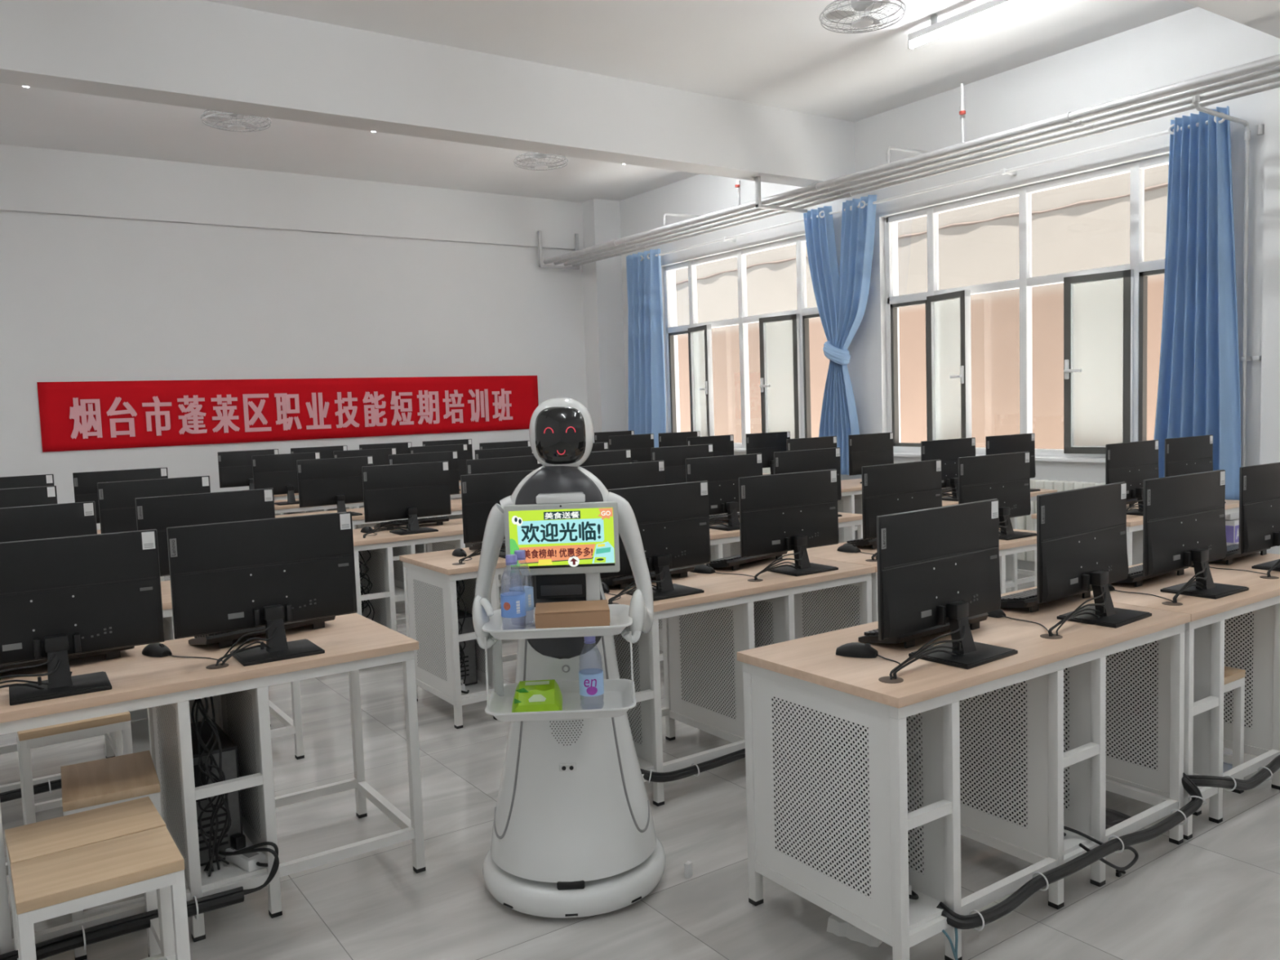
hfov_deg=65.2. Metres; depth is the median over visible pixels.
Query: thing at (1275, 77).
pipe
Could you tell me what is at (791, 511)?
monitor
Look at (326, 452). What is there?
monitor
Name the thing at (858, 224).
curtain
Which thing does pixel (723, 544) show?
computer desk
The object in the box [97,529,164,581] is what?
computer desk
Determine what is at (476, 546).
keyboard
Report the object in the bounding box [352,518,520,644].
computer desk
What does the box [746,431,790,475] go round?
monitor
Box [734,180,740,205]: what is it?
pipe
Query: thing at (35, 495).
monitor
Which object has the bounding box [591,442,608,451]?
monitor
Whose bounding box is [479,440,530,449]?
monitor
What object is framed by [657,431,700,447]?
monitor
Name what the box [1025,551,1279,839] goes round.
computer desk
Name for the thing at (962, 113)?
pipe
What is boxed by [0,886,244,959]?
cable
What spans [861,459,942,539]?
monitor
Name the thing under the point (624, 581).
keyboard
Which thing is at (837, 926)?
foam block
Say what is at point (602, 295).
column
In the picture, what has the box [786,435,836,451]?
monitor
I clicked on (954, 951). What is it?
cable
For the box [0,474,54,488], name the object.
monitor
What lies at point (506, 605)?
print
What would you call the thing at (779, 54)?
ceiling
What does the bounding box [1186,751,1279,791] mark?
cable
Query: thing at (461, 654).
cable tangle
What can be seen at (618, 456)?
monitor
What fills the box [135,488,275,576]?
monitor
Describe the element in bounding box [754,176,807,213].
bracket
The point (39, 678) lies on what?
cables
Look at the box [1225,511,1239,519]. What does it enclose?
carton
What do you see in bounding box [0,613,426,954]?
computer desk
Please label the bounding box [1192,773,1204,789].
shelf
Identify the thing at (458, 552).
mouse
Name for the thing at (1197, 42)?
wall
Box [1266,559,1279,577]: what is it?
bunch
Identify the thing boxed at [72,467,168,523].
monitor
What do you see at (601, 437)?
monitor
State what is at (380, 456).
monitor
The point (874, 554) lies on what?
bunch
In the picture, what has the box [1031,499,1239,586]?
computer desk
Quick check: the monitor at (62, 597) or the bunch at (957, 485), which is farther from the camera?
the bunch at (957, 485)
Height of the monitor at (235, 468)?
0.409 m
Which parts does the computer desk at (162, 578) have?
leg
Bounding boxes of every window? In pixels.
[663,235,819,448]
[884,154,1168,457]
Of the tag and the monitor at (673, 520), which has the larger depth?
the monitor at (673, 520)
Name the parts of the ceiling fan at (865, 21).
motor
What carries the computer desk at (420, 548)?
on the floor
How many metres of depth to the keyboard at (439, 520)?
6.27 m
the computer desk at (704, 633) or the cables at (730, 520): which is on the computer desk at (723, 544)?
the cables at (730, 520)
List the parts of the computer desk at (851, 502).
panel, leg, frame, panel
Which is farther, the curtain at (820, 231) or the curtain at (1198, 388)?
the curtain at (820, 231)
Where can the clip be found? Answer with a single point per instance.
(1118, 873)
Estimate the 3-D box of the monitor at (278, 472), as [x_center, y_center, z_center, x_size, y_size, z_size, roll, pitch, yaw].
[-2.872,-0.009,8.208,0.547,0.409,0.190,-5,5,-33]
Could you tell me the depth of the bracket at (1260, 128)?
6.43 m
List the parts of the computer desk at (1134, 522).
leg, leg, frame, panel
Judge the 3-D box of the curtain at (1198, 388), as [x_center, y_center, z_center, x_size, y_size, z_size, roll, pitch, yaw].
[3.720,-1.153,6.747,0.179,2.570,0.630,-5,5,-34]
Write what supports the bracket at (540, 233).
attached to the wall at (82, 298)
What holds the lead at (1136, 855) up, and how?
attached to the cable at (988, 915)
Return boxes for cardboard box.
[534,600,609,628]
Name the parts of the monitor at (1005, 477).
panel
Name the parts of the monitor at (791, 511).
label plate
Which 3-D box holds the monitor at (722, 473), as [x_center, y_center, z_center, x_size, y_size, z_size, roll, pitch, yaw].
[0.529,0.069,5.697,0.547,0.409,0.190,-5,5,-33]
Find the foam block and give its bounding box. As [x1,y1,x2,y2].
[826,913,883,946]
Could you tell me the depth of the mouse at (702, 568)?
4.23 m
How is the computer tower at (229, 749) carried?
on the computer desk at (168, 686)
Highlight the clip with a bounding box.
[1115,869,1125,876]
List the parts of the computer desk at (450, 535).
leg, panel, leg, leg, frame, panel, leg, panel, leg, leg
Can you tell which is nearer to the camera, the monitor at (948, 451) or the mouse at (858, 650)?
the mouse at (858, 650)
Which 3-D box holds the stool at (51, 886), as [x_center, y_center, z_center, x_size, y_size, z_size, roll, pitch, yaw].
[-1.264,1.117,2.358,0.335,0.450,0.240,-5,5,-34]
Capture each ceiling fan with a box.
[200,110,271,132]
[513,151,568,170]
[818,0,906,33]
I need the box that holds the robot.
[471,397,666,917]
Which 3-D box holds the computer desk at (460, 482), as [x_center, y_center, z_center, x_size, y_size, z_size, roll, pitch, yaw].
[-2.370,0.382,10.385,1.376,0.738,0.600,-5,5,-34]
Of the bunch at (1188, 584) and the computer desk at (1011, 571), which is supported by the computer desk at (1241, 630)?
the bunch at (1188, 584)
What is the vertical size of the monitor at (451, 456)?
0.409 m
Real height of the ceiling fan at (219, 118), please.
0.474 m
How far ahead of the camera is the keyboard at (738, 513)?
5.93 m
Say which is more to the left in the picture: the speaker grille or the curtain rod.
the speaker grille
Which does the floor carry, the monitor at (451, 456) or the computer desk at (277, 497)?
the computer desk at (277, 497)
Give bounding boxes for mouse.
[142,642,222,664]
[360,526,377,537]
[452,547,471,563]
[601,582,621,604]
[690,564,757,579]
[835,642,900,678]
[836,543,875,556]
[986,608,1053,635]
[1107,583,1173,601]
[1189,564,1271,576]
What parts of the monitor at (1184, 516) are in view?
label plate, panel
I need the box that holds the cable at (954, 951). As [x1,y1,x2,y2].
[942,927,958,959]
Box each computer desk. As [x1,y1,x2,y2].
[0,580,304,792]
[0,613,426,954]
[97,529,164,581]
[273,493,354,528]
[274,498,364,528]
[275,502,462,601]
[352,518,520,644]
[353,480,461,528]
[399,546,663,728]
[414,485,461,553]
[443,498,516,594]
[604,553,875,806]
[658,511,862,644]
[737,588,1190,959]
[786,528,1036,639]
[837,478,862,542]
[942,488,1057,591]
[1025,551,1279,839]
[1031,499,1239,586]
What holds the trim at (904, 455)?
attached to the wall at (1197, 42)
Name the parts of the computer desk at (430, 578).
leg, panel, leg, power strip, panel, leg, leg, panel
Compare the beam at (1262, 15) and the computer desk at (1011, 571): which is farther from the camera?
the computer desk at (1011, 571)
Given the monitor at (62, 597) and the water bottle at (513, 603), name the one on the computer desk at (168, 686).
the monitor at (62, 597)
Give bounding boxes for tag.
[684,861,692,878]
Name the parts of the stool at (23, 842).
leg, seat, leg, leg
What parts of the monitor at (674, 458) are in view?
panel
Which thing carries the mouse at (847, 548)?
on the computer desk at (818, 611)
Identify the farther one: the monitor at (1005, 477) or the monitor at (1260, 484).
the monitor at (1005, 477)
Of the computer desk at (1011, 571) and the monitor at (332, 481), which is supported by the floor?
the computer desk at (1011, 571)
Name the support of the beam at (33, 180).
attached to the wall at (82, 298)
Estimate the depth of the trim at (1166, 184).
12.14 m
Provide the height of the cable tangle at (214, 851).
0.569 m
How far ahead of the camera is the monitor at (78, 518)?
3.90 m
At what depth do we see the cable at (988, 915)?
2.80 m
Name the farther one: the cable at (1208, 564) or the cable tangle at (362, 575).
the cable tangle at (362, 575)
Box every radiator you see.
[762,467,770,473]
[1017,479,1105,561]
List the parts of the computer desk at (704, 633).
panel, leg, leg, panel, leg, panel, leg, leg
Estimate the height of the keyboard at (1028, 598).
0.050 m
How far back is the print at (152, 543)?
2.88 m
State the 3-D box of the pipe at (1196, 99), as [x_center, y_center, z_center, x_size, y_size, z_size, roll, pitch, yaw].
[3.737,-0.886,6.427,0.734,2.985,0.040,-5,5,-34]
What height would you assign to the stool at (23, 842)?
0.450 m
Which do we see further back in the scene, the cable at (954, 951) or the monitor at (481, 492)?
the monitor at (481, 492)
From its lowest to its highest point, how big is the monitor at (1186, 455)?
0.409 m
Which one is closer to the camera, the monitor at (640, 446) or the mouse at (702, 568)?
the mouse at (702, 568)
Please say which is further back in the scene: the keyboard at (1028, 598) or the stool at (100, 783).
the keyboard at (1028, 598)
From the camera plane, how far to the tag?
3.11 m
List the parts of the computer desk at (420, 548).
panel, frame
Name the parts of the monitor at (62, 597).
label plate, name plate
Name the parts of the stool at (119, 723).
leg, leg, frame, seat, leg, leg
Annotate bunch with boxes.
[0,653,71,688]
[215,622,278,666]
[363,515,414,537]
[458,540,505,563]
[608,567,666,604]
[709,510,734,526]
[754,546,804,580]
[871,552,876,559]
[942,484,958,497]
[999,516,1008,534]
[1048,586,1106,636]
[1126,499,1142,512]
[1172,563,1207,603]
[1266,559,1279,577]
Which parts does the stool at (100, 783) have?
leg, frame, seat, leg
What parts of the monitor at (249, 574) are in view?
label plate, name plate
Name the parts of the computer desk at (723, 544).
panel, panel, leg, panel, leg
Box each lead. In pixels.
[218,841,279,894]
[1063,826,1138,870]
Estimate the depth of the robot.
2.92 m
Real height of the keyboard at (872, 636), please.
0.050 m
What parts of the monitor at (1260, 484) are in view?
label plate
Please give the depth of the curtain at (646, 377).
11.95 m
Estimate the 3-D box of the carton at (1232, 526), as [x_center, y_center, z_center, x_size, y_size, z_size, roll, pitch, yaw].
[3.811,0.333,6.547,0.242,0.170,0.253,-5,6,-37]
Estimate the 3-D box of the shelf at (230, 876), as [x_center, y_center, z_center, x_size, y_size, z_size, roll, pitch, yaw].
[-1.332,1.144,3.118,0.208,0.012,0.540,-5,5,-34]
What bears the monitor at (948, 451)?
on the computer desk at (1011, 571)
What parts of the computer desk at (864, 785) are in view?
leg, panel, leg, power strip, panel, leg, panel, leg, panel, leg, leg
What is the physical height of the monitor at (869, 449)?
0.409 m
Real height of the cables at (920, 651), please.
0.132 m
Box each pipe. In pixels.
[543,53,1279,264]
[553,65,1279,265]
[564,73,1279,266]
[572,80,1279,266]
[662,213,701,226]
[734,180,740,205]
[885,146,928,164]
[959,83,965,142]
[1192,95,1251,466]
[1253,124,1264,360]
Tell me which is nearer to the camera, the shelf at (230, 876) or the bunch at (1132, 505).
the shelf at (230, 876)
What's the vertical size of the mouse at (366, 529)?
0.035 m
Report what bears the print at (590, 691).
attached to the water bottle at (591, 683)
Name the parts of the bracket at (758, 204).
hanger rod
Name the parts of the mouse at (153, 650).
cord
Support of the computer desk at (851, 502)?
on the floor
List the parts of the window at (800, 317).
sash frame, handle, handle, sash frame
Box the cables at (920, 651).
[889,620,965,679]
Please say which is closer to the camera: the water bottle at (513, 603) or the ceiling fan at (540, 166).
the water bottle at (513, 603)
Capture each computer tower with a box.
[190,719,243,866]
[457,608,477,685]
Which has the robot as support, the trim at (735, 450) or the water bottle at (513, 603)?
the water bottle at (513, 603)
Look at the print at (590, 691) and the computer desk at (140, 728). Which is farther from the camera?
the computer desk at (140, 728)
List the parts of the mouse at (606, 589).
cord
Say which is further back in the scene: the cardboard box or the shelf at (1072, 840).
the shelf at (1072, 840)
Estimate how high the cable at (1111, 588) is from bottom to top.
0.035 m
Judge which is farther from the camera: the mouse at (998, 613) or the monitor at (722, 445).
the monitor at (722, 445)
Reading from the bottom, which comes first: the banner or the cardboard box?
the cardboard box
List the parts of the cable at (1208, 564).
cord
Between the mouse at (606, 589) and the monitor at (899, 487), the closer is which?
the mouse at (606, 589)
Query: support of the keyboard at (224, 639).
on the computer desk at (168, 686)
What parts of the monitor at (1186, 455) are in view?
panel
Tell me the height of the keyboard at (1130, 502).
0.050 m
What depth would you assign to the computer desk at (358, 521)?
7.44 m
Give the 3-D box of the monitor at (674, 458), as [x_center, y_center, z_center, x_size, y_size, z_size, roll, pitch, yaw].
[0.352,-0.040,7.186,0.547,0.409,0.190,-5,5,-33]
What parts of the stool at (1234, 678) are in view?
frame, seat, leg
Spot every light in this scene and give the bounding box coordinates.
[543,426,575,454]
[907,0,1034,49]
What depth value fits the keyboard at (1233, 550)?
4.07 m
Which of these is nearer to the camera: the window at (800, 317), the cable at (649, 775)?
the cable at (649, 775)
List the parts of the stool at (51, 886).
leg, leg, seat, frame, leg, leg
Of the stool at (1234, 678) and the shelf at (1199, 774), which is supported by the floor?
the stool at (1234, 678)
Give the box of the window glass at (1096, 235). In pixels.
[675,164,1168,448]
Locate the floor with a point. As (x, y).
(1214, 894)
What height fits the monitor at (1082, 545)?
0.409 m
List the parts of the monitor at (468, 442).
panel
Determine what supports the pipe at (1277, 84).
attached to the bracket at (758, 204)
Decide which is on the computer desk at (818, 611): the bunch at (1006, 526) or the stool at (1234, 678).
the bunch at (1006, 526)
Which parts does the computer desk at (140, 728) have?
leg, panel, panel, panel, leg, leg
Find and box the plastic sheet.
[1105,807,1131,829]
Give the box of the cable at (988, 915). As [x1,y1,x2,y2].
[936,772,1206,930]
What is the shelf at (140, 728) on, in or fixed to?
attached to the computer desk at (140, 728)
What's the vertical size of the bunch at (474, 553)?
0.132 m
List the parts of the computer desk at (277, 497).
frame, panel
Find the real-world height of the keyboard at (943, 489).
0.050 m
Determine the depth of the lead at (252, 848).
2.90 m
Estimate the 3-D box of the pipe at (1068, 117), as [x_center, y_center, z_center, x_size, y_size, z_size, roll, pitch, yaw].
[2.328,-2.409,7.244,0.073,0.073,12.260,-5,5,-34]
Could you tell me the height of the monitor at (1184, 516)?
0.409 m
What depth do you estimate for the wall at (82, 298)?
10.41 m
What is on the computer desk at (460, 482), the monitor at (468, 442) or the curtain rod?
the monitor at (468, 442)
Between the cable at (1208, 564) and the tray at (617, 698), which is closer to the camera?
the tray at (617, 698)
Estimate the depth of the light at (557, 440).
2.91 m
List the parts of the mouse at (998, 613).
cord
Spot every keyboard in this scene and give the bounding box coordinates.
[0,645,134,679]
[188,616,335,648]
[373,515,448,529]
[469,539,505,550]
[600,565,694,589]
[706,551,787,570]
[709,512,739,520]
[843,537,876,548]
[857,612,988,648]
[942,487,952,493]
[1000,587,1093,612]
[1114,564,1188,586]
[1126,498,1137,506]
[1214,543,1271,564]
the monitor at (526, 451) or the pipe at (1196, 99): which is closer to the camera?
the pipe at (1196, 99)
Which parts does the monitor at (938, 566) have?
label plate, panel, name plate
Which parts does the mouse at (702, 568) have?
cord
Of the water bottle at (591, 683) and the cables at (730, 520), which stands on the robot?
the water bottle at (591, 683)
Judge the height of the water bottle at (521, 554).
0.209 m
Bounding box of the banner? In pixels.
[36,375,538,452]
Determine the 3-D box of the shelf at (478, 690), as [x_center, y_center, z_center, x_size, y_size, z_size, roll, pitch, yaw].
[-0.925,0.992,4.921,0.198,0.012,0.540,-5,5,-34]
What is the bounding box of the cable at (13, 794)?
[0,778,61,802]
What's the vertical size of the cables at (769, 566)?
0.132 m
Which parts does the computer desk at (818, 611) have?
panel, leg, frame, leg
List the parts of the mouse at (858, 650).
cord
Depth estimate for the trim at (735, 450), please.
10.90 m
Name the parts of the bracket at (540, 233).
hanger rod, hanger rod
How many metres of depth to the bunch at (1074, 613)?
3.04 m
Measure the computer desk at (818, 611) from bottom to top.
0.752 m
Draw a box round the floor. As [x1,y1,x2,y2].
[0,538,1279,959]
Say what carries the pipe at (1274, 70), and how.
attached to the bracket at (758, 204)
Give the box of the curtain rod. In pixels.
[643,120,1208,258]
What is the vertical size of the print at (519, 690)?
0.007 m
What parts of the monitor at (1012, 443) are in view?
panel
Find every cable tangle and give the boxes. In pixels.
[191,696,231,876]
[358,550,374,620]
[456,579,466,684]
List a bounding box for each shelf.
[130,718,150,753]
[200,830,267,889]
[394,586,404,596]
[461,680,493,697]
[637,756,653,770]
[908,888,944,930]
[1005,578,1013,583]
[1063,824,1093,855]
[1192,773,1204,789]
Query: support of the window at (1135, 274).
in the wall at (1197, 42)
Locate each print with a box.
[143,542,153,547]
[503,602,510,609]
[514,697,521,703]
[515,688,528,692]
[528,693,546,702]
[586,686,597,694]
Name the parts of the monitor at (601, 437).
panel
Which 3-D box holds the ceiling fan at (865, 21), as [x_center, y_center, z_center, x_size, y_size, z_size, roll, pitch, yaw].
[1.238,-2.782,5.580,0.475,0.474,0.475,-5,6,-39]
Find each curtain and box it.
[626,248,666,447]
[803,205,839,436]
[835,195,876,475]
[1153,106,1240,500]
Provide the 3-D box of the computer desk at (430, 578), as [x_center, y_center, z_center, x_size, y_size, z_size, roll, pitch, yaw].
[-0.468,0.719,5.223,1.376,0.752,0.600,-5,5,-34]
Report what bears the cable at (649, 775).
attached to the computer desk at (704, 633)
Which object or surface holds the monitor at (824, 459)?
on the computer desk at (723, 544)
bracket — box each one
[537,231,579,269]
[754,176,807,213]
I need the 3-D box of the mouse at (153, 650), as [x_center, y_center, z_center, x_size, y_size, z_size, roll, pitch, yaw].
[-1.387,0.524,3.035,0.381,0.035,0.062,1,5,31]
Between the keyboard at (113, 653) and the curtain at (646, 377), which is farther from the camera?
the curtain at (646, 377)
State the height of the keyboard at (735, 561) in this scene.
0.050 m
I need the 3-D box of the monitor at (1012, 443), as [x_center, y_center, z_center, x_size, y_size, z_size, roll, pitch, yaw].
[2.733,-0.122,7.213,0.547,0.409,0.190,-5,5,-33]
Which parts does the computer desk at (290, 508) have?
panel, frame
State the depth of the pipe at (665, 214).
10.88 m
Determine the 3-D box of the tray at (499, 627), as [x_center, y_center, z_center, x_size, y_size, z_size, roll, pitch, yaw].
[-0.223,0.394,2.771,0.401,0.033,0.291,-2,4,-2]
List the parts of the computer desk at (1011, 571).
panel, leg, frame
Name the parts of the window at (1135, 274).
sash frame, handle, handle, sash frame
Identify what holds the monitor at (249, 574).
on the computer desk at (168, 686)
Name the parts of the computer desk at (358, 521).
panel, panel, frame, leg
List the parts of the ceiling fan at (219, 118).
motor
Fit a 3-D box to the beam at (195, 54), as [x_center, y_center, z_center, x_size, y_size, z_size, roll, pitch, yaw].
[-1.623,-2.742,7.001,8.640,0.578,0.274,-5,5,-34]
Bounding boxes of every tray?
[482,604,632,639]
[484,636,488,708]
[484,678,635,721]
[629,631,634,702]
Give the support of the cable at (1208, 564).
on the computer desk at (1241, 630)
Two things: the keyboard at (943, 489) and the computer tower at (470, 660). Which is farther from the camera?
the keyboard at (943, 489)
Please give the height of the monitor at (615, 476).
0.409 m
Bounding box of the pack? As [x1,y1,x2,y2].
[511,679,562,712]
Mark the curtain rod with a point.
(1012, 171)
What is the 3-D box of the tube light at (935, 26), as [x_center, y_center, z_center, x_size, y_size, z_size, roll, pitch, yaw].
[2.215,-3.037,6.426,0.044,0.160,1.220,-5,5,-34]
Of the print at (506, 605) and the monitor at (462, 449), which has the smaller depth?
the print at (506, 605)
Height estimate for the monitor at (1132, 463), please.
0.409 m
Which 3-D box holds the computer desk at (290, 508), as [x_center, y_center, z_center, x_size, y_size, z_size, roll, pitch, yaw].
[-2.745,0.539,8.508,1.376,0.738,0.600,-5,5,-34]
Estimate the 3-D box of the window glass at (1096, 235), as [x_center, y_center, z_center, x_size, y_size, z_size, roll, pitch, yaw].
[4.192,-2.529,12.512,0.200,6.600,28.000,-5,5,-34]
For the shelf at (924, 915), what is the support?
attached to the computer desk at (864, 785)
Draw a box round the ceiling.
[0,0,1197,202]
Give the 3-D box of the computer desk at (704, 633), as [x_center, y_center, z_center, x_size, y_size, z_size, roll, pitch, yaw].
[0.279,0.776,4.144,1.376,0.752,0.600,-5,5,-34]
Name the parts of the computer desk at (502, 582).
panel, leg, frame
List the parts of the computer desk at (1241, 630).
panel, leg, frame, panel, leg, panel, leg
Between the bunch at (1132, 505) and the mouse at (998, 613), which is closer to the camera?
the mouse at (998, 613)
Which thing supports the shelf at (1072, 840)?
attached to the computer desk at (864, 785)
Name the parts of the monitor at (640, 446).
panel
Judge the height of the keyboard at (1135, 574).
0.050 m
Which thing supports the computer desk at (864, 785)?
on the floor
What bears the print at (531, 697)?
attached to the pack
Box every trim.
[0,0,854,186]
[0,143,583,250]
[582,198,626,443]
[675,182,1168,284]
[733,448,746,451]
[893,453,1105,462]
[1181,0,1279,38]
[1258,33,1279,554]
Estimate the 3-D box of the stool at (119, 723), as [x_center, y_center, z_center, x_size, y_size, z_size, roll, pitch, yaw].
[-1.990,1.051,3.536,0.335,0.450,0.240,-5,5,-34]
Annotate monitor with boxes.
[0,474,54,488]
[0,485,57,507]
[0,501,97,542]
[0,528,164,705]
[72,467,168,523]
[97,475,210,533]
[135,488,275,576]
[166,511,357,666]
[217,448,278,489]
[251,452,320,505]
[290,445,347,458]
[296,455,373,515]
[333,448,396,466]
[359,441,411,454]
[361,461,451,535]
[388,450,459,494]
[409,444,467,490]
[422,439,472,459]
[460,470,533,558]
[466,455,542,475]
[475,446,533,459]
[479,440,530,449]
[579,448,631,466]
[580,460,665,489]
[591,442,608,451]
[594,430,634,450]
[600,480,711,600]
[608,433,653,462]
[650,444,713,484]
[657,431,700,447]
[685,453,762,531]
[686,434,733,456]
[738,469,839,576]
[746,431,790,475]
[773,447,841,516]
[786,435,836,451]
[848,432,893,483]
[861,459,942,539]
[876,498,1017,669]
[920,437,975,501]
[958,451,1036,540]
[985,432,1040,492]
[1036,481,1151,627]
[1105,440,1159,515]
[1142,469,1248,599]
[1164,435,1226,502]
[1238,462,1279,571]
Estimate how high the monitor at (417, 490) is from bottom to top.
0.409 m
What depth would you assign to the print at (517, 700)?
2.71 m
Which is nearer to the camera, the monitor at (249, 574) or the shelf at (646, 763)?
the monitor at (249, 574)
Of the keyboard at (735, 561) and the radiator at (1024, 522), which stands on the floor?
the radiator at (1024, 522)
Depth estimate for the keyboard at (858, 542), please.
4.75 m
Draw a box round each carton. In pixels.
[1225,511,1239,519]
[1225,519,1239,545]
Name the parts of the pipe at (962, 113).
valve handle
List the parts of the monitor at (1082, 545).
label plate, panel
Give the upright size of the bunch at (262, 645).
0.132 m
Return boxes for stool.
[4,795,166,959]
[10,826,191,959]
[16,711,133,825]
[60,750,161,959]
[1192,666,1245,815]
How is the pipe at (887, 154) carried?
attached to the wall at (1197, 42)
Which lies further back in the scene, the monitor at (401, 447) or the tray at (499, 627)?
the monitor at (401, 447)
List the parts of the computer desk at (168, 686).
leg, leg, panel, leg, panel, leg, panel, power strip, leg, leg, leg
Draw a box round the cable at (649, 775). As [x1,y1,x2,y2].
[640,747,745,783]
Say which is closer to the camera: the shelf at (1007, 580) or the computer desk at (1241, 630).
the computer desk at (1241, 630)
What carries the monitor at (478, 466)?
on the computer desk at (450, 535)
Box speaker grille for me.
[550,720,583,745]
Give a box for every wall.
[0,210,587,529]
[619,7,1266,571]
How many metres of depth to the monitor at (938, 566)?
2.76 m
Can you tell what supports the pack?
on the robot
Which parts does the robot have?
arm, screen panel, title plate, sensor plate, screen stem, arm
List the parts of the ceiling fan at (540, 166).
motor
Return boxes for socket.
[229,847,258,857]
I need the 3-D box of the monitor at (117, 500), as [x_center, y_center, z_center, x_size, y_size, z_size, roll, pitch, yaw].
[-2.546,0.202,5.301,0.547,0.409,0.190,-5,5,-35]
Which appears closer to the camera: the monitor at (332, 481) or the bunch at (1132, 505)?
the bunch at (1132, 505)
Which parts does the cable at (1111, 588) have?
cord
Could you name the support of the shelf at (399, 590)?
attached to the computer desk at (358, 521)
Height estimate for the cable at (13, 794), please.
0.057 m
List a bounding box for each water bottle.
[500,554,525,617]
[509,550,533,611]
[578,635,604,696]

